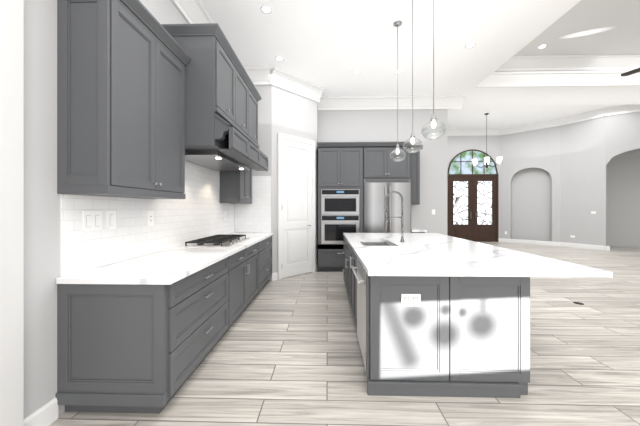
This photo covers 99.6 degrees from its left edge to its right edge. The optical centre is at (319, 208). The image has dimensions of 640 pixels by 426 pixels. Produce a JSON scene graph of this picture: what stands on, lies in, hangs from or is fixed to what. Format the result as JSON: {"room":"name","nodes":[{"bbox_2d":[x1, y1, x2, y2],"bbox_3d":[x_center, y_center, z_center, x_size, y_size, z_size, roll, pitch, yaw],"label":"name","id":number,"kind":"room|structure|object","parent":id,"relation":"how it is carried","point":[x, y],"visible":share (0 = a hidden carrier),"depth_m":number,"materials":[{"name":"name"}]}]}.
{"room":"kitchen","nodes":[
{"label":"kitchen","id":0,"kind":"room"},
{"bbox_2d":[0,0,229,425],"bbox_3d":[-1.835,-0.630,0.118,0.275,4.000,10.140,0,0,2],"label":"wall","id":1,"kind":"structure","parent":0,"point":[29,235],"depth_m":1.61,"materials":[{"name":"grey paint"}]},
{"bbox_2d":[57,0,188,198],"bbox_3d":[-1.546,-0.817,2.259,0.338,1.435,0.975,0,0,2],"label":"upper cabinet","id":2,"kind":"object","parent":1,"relation":"attached to","point":[121,66],"depth_m":1.87,"materials":[{"name":"grey paint"}]},
{"bbox_2d":[60,160,270,275],"bbox_3d":[-1.332,-0.090,3.482,0.705,1.079,3.388,0,0,2],"label":"tile backsplash","id":3,"kind":"structure","parent":1,"relation":"attached to","point":[198,211],"depth_m":2.80,"materials":[{"name":"white tile"}]},
{"bbox_2d":[83,211,101,231],"bbox_3d":[-1.709,0.090,2.035,0.009,0.150,0.160,0,0,2],"label":"light switch","id":4,"kind":"object","parent":3,"relation":"attached to","point":[92,220],"depth_m":2.03,"materials":[{"name":"white plastic"}]},
{"bbox_2d":[107,211,115,229],"bbox_3d":[-1.705,0.090,2.210,0.009,0.150,0.090,0,0,2],"label":"outlet","id":5,"kind":"object","parent":3,"relation":"attached to","point":[111,215],"depth_m":2.20,"materials":[{"name":"white plastic"}]},
{"bbox_2d":[147,211,153,225],"bbox_3d":[-1.693,0.095,2.702,0.007,0.150,0.090,0,0,2],"label":"outlet","id":6,"kind":"object","parent":3,"relation":"attached to","point":[150,214],"depth_m":2.70,"materials":[{"name":"white plastic"}]},
{"bbox_2d":[161,23,267,171],"bbox_3d":[-1.273,-1.218,3.594,0.813,1.255,1.809,0,0,2],"label":"range hood enclosure","id":7,"kind":"object","parent":1,"relation":"attached to","point":[222,97],"visible":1,"depth_m":2.83,"materials":[{"name":"grey paint"}]},
{"bbox_2d":[220,169,251,203],"bbox_3d":[-1.479,-0.817,4.803,0.338,1.435,0.705,0,0,2],"label":"upper cabinet","id":8,"kind":"object","parent":1,"relation":"attached to","point":[235,186],"depth_m":4.45,"materials":[{"name":"grey paint"}]},
{"bbox_2d":[24,238,609,425],"bbox_3d":[3.905,1.300,4.429,11.126,0.140,14.060,0,0,2],"label":"baseboard","id":9,"kind":"structure","parent":1,"relation":"attached to","point":[46,414],"depth_m":1.75,"materials":[{"name":"white wood"}]},
{"bbox_2d":[171,0,465,110],"bbox_3d":[0.777,-2.500,2.481,4.973,0.260,8.000,0,0,2],"label":"crown molding","id":10,"kind":"structure","parent":1,"relation":"attached to","point":[193,11],"depth_m":6.25,"materials":[{"name":"white"}]},
{"bbox_2d":[235,85,271,280],"bbox_3d":[-1.380,-0.630,5.258,0.915,4.000,0.160,0,0,2],"label":"wall","id":11,"kind":"structure","parent":0,"point":[265,122],"depth_m":5.17,"materials":[{"name":"grey paint"}]},
{"bbox_2d":[272,85,316,277],"bbox_3d":[-0.536,-0.630,5.618,1.188,4.000,0.120,0,0,-44],"label":"wall","id":12,"kind":"structure","parent":0,"point":[293,114],"depth_m":5.42,"materials":[{"name":"grey paint"}]},
{"bbox_2d":[277,133,315,279],"bbox_3d":[-0.452,-0.052,5.561,0.970,2.845,0.077,0,0,-44],"label":"pantry door","id":13,"kind":"structure","parent":12,"relation":"in","point":[296,205],"depth_m":5.54,"materials":[{"name":"white wood"}]},
{"bbox_2d":[49,241,639,425],"bbox_3d":[4.603,1.420,3.881,17.000,0.100,18.000,0,0,2],"label":"floor","id":14,"kind":"structure","parent":0,"point":[286,351],"depth_m":2.32,"materials":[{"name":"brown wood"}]},
{"bbox_2d":[55,254,234,413],"bbox_3d":[-1.345,0.930,2.357,0.733,0.880,1.182,0,0,2],"label":"base cabinet","id":15,"kind":"object","parent":14,"relation":"on","point":[127,348],"depth_m":1.78,"materials":[{"name":"grey paint"}]},
{"bbox_2d":[56,233,273,284],"bbox_3d":[-1.298,0.469,3.453,0.756,0.040,3.405,0,0,2],"label":"countertop","id":16,"kind":"structure","parent":15,"relation":"on","point":[170,266],"depth_m":2.11,"materials":[{"name":"stone"}]},
{"bbox_2d":[181,234,249,246],"bbox_3d":[-1.340,0.418,3.646,0.540,0.060,0.980,0,0,2],"label":"gas cooktop","id":17,"kind":"object","parent":16,"relation":"in","point":[223,240],"visible":1,"depth_m":3.43,"materials":[{"name":"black metal"}]},
{"bbox_2d":[235,242,258,320],"bbox_3d":[-1.315,0.930,3.496,0.733,0.880,1.240,0,0,2],"label":"base cabinet","id":18,"kind":"object","parent":14,"relation":"on","point":[247,259],"depth_m":3.49,"materials":[{"name":"grey paint"}]},
{"bbox_2d":[259,236,271,291],"bbox_3d":[-1.286,0.930,4.599,0.733,0.880,1.112,0,0,2],"label":"base cabinet","id":19,"kind":"object","parent":14,"relation":"on","point":[265,246],"depth_m":4.57,"materials":[{"name":"grey paint"}]},
{"bbox_2d":[317,242,343,271],"bbox_3d":[0.442,1.070,5.981,1.000,0.600,0.320,0,0,2],"label":"base cabinet","id":20,"kind":"object","parent":14,"relation":"on","point":[330,257],"depth_m":5.84,"materials":[{"name":"grey paint"}]},
{"bbox_2d":[364,179,410,232],"bbox_3d":[1.450,0.360,6.075,0.986,2.020,0.715,0,0,2],"label":"built-in refrigerator","id":21,"kind":"object","parent":14,"relation":"on","point":[376,191],"visible":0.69,"depth_m":5.79,"materials":[{"name":"silver metal"}]},
{"bbox_2d":[343,237,529,397],"bbox_3d":[0.973,0.925,3.465,1.235,0.890,3.001,0,0,2],"label":"kitchen island","id":22,"kind":"object","parent":14,"relation":"on","point":[454,336],"visible":0.81,"depth_m":1.99,"materials":[{"name":"grey paint"}]},
{"bbox_2d":[352,259,365,369],"bbox_3d":[0.617,0.869,2.371,0.631,0.753,0.608,0,0,2],"label":"dishwasher","id":23,"kind":"object","parent":22,"relation":"in","point":[360,275],"visible":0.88,"depth_m":2.31,"materials":[{"name":"silver metal"}]},
{"bbox_2d":[401,294,420,305],"bbox_3d":[0.672,0.672,1.998,0.140,0.085,0.008,0,0,2],"label":"outlet","id":24,"kind":"object","parent":22,"relation":"attached to","point":[410,299],"visible":1,"depth_m":2.00,"materials":[{"name":"white plastic"}]},
{"bbox_2d":[343,233,612,276],"bbox_3d":[1.238,0.460,3.441,1.705,0.040,3.055,0,0,2],"label":"island countertop","id":25,"kind":"structure","parent":22,"relation":"on","point":[425,254],"depth_m":2.35,"materials":[{"name":"stone"}]},
{"bbox_2d":[385,191,404,241],"bbox_3d":[0.994,0.099,3.558,0.259,0.680,0.133,0,0,2],"label":"spring faucet","id":26,"kind":"object","parent":25,"relation":"on","point":[386,213],"visible":1,"depth_m":3.59,"materials":[{"name":"silver metal"}]},
{"bbox_2d":[317,102,446,234],"bbox_3d":[1.425,-0.980,6.285,3.200,4.700,0.660,0,0,2],"label":"wall","id":27,"kind":"structure","parent":0,"point":[356,125],"depth_m":6.44,"materials":[{"name":"grey paint"}]},
{"bbox_2d":[317,146,368,189],"bbox_3d":[0.478,-0.890,5.980,1.072,0.920,0.320,0,0,2],"label":"upper cabinet","id":28,"kind":"object","parent":27,"relation":"attached to","point":[347,165],"depth_m":5.83,"materials":[{"name":"grey paint"}]},
{"bbox_2d":[321,189,358,243],"bbox_3d":[0.444,0.165,6.077,0.820,1.180,0.626,0,0,2],"label":"double wall oven","id":29,"kind":"object","parent":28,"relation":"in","point":[339,212],"visible":0.98,"depth_m":5.82,"materials":[{"name":"silver metal"}]},
{"bbox_2d":[369,146,412,178],"bbox_3d":[1.451,-1.005,6.129,1.010,0.690,0.668,0,0,2],"label":"upper cabinet","id":30,"kind":"object","parent":27,"relation":"attached to","point":[381,166],"depth_m":5.80,"materials":[{"name":"grey paint"}]},
{"bbox_2d":[409,146,420,204],"bbox_3d":[2.116,-0.765,6.270,0.288,1.330,0.351,0,0,2],"label":"upper cabinet","id":31,"kind":"object","parent":27,"relation":"attached to","point":[415,181],"depth_m":6.10,"materials":[{"name":"grey paint"}]},
{"bbox_2d":[411,228,426,231],"bbox_3d":[2.127,0.469,6.100,0.317,0.040,0.687,0,0,2],"label":"countertop","id":32,"kind":"structure","parent":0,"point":[417,230],"depth_m":5.76,"materials":[{"name":"stone"}]},
{"bbox_2d":[200,0,639,105],"bbox_3d":[5.424,-3.030,0.858,15.200,0.800,12.000,0,0,2],"label":"ceiling","id":33,"kind":"structure","parent":0,"point":[329,46],"depth_m":4.29,"materials":[{"name":"white paint"}]},
{"bbox_2d":[261,5,271,13],"bbox_3d":[-0.707,-2.627,3.560,0.147,0.005,0.147,0,0,-10],"label":"recessed light","id":34,"kind":"object","parent":33,"relation":"in","point":[266,9],"depth_m":3.56,"materials":[{"name":"white"}]},
{"bbox_2d":[275,56,283,60],"bbox_3d":[-0.707,-2.627,4.720,0.147,0.005,0.147,0,0,-10],"label":"recessed light","id":35,"kind":"object","parent":33,"relation":"in","point":[279,58],"depth_m":4.72,"materials":[{"name":"white"}]},
{"bbox_2d":[389,21,405,161],"bbox_3d":[1.101,-1.649,3.833,0.228,1.963,0.228,0,0,2],"label":"pendant light","id":36,"kind":"object","parent":33,"relation":"hanging from","point":[397,24],"visible":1,"depth_m":3.83,"materials":[{"name":"clear glass"}]},
{"bbox_2d":[403,0,422,152],"bbox_3d":[1.121,-1.653,3.272,0.228,1.953,0.228,0,0,2],"label":"pendant light","id":37,"kind":"object","parent":33,"relation":"hanging from","point":[412,137],"visible":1,"depth_m":3.27,"materials":[{"name":"clear glass"}]},
{"bbox_2d":[421,0,445,139],"bbox_3d":[1.115,-1.656,2.652,0.228,1.948,0.228,0,0,2],"label":"pendant light","id":38,"kind":"object","parent":33,"relation":"hanging from","point":[433,121],"visible":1,"depth_m":2.65,"materials":[{"name":"clear glass"}]},
{"bbox_2d":[465,42,475,47],"bbox_3d":[2.414,-2.627,4.338,0.147,0.005,0.147,0,0,-32],"label":"recessed light","id":39,"kind":"object","parent":33,"relation":"in","point":[472,44],"depth_m":4.34,"materials":[{"name":"white"}]},
{"bbox_2d":[514,0,639,55],"bbox_3d":[8.110,-3.320,0.258,9.800,0.220,10.940,0,0,2],"label":"ceiling tray","id":40,"kind":"object","parent":33,"relation":"attached to","point":[623,16],"depth_m":4.92,"materials":[{"name":"white paint"}]},
{"bbox_2d":[475,54,639,87],"bbox_3d":[8.251,-2.920,5.641,9.800,0.580,0.170,0,0,2],"label":"crown molding","id":41,"kind":"structure","parent":40,"relation":"attached to","point":[560,70],"depth_m":5.74,"materials":[{"name":"white"}]},
{"bbox_2d":[557,26,616,38],"bbox_3d":[4.851,-3.208,4.925,0.840,0.001,0.220,0,0,22],"label":"ceiling light","id":42,"kind":"object","parent":40,"relation":"attached to","point":[587,32],"visible":1,"depth_m":4.91,"materials":[{"name":"white"}]},
{"bbox_2d":[621,68,639,75],"bbox_3d":[4.718,-2.545,3.309,1.458,1.330,1.502,0,0,2],"label":"ceiling fan","id":43,"kind":"object","parent":40,"relation":"hanging from","point":[634,71],"visible":1,"depth_m":3.95,"materials":[{"name":"brown metal"}]},
{"bbox_2d":[447,136,499,241],"bbox_3d":[5.743,-0.980,11.489,3.680,4.700,0.150,0,0,2],"label":"wall","id":44,"kind":"structure","parent":0,"point":[456,145],"depth_m":11.39,"materials":[{"name":"grey paint"}]},
{"bbox_2d":[447,149,498,241],"bbox_3d":[6.409,-0.565,11.336,2.100,3.870,0.119,0,0,2],"label":"front door","id":45,"kind":"structure","parent":44,"relation":"in","point":[472,202],"depth_m":11.34,"materials":[{"name":"brown wood"}]},
{"bbox_2d":[500,126,560,241],"bbox_3d":[8.345,-0.980,10.792,1.896,4.700,0.250,0,0,44],"label":"wall","id":46,"kind":"structure","parent":0,"point":[530,186],"depth_m":10.77,"materials":[{"name":"grey paint"}]},
{"bbox_2d":[447,104,639,135],"bbox_3d":[7.370,-3.210,9.725,7.025,0.240,3.332,0,0,2],"label":"crown molding","id":47,"kind":"structure","parent":46,"relation":"attached to","point":[615,110],"depth_m":10.15,"materials":[{"name":"white wood"}]},
{"bbox_2d":[505,211,595,237],"bbox_3d":[8.540,0.563,10.221,1.750,0.974,2.017,0,0,2],"label":"outlets","id":48,"kind":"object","parent":46,"relation":"attached to","point":[592,212],"depth_m":9.68,"materials":[{"name":"white plastic"}]},
{"bbox_2d":[447,104,626,128],"bbox_3d":[5.660,-3.380,9.855,15.200,0.100,6.000,0,0,2],"label":"ceiling","id":49,"kind":"structure","parent":0,"point":[474,117],"depth_m":9.52,"materials":[{"name":"white paint"}]},
{"bbox_2d":[472,113,501,168],"bbox_3d":[5.829,-2.370,9.451,1.010,1.920,0.889,0,0,2],"label":"chandelier","id":50,"kind":"object","parent":49,"relation":"hanging from","point":[486,161],"visible":1,"depth_m":9.42,"materials":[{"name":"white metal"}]},
{"bbox_2d":[561,116,604,245],"bbox_3d":[9.279,-0.980,9.557,0.150,4.700,1.173,0,0,-28],"label":"wall","id":51,"kind":"structure","parent":0,"point":[582,170],"depth_m":9.47,"materials":[{"name":"grey paint"}]},
{"bbox_2d":[605,112,639,245],"bbox_3d":[10.485,-0.980,8.520,2.195,4.700,0.300,0,0,34],"label":"wall","id":52,"kind":"structure","parent":0,"point":[622,133],"depth_m":8.80,"materials":[{"name":"grey paint"}]},
{"bbox_2d":[606,149,639,246],"bbox_3d":[11.498,-0.980,9.678,3.595,4.700,0.150,0,0,34],"label":"wall","id":53,"kind":"structure","parent":0,"point":[623,199],"depth_m":9.87,"materials":[{"name":"grey paint"}]}
]}

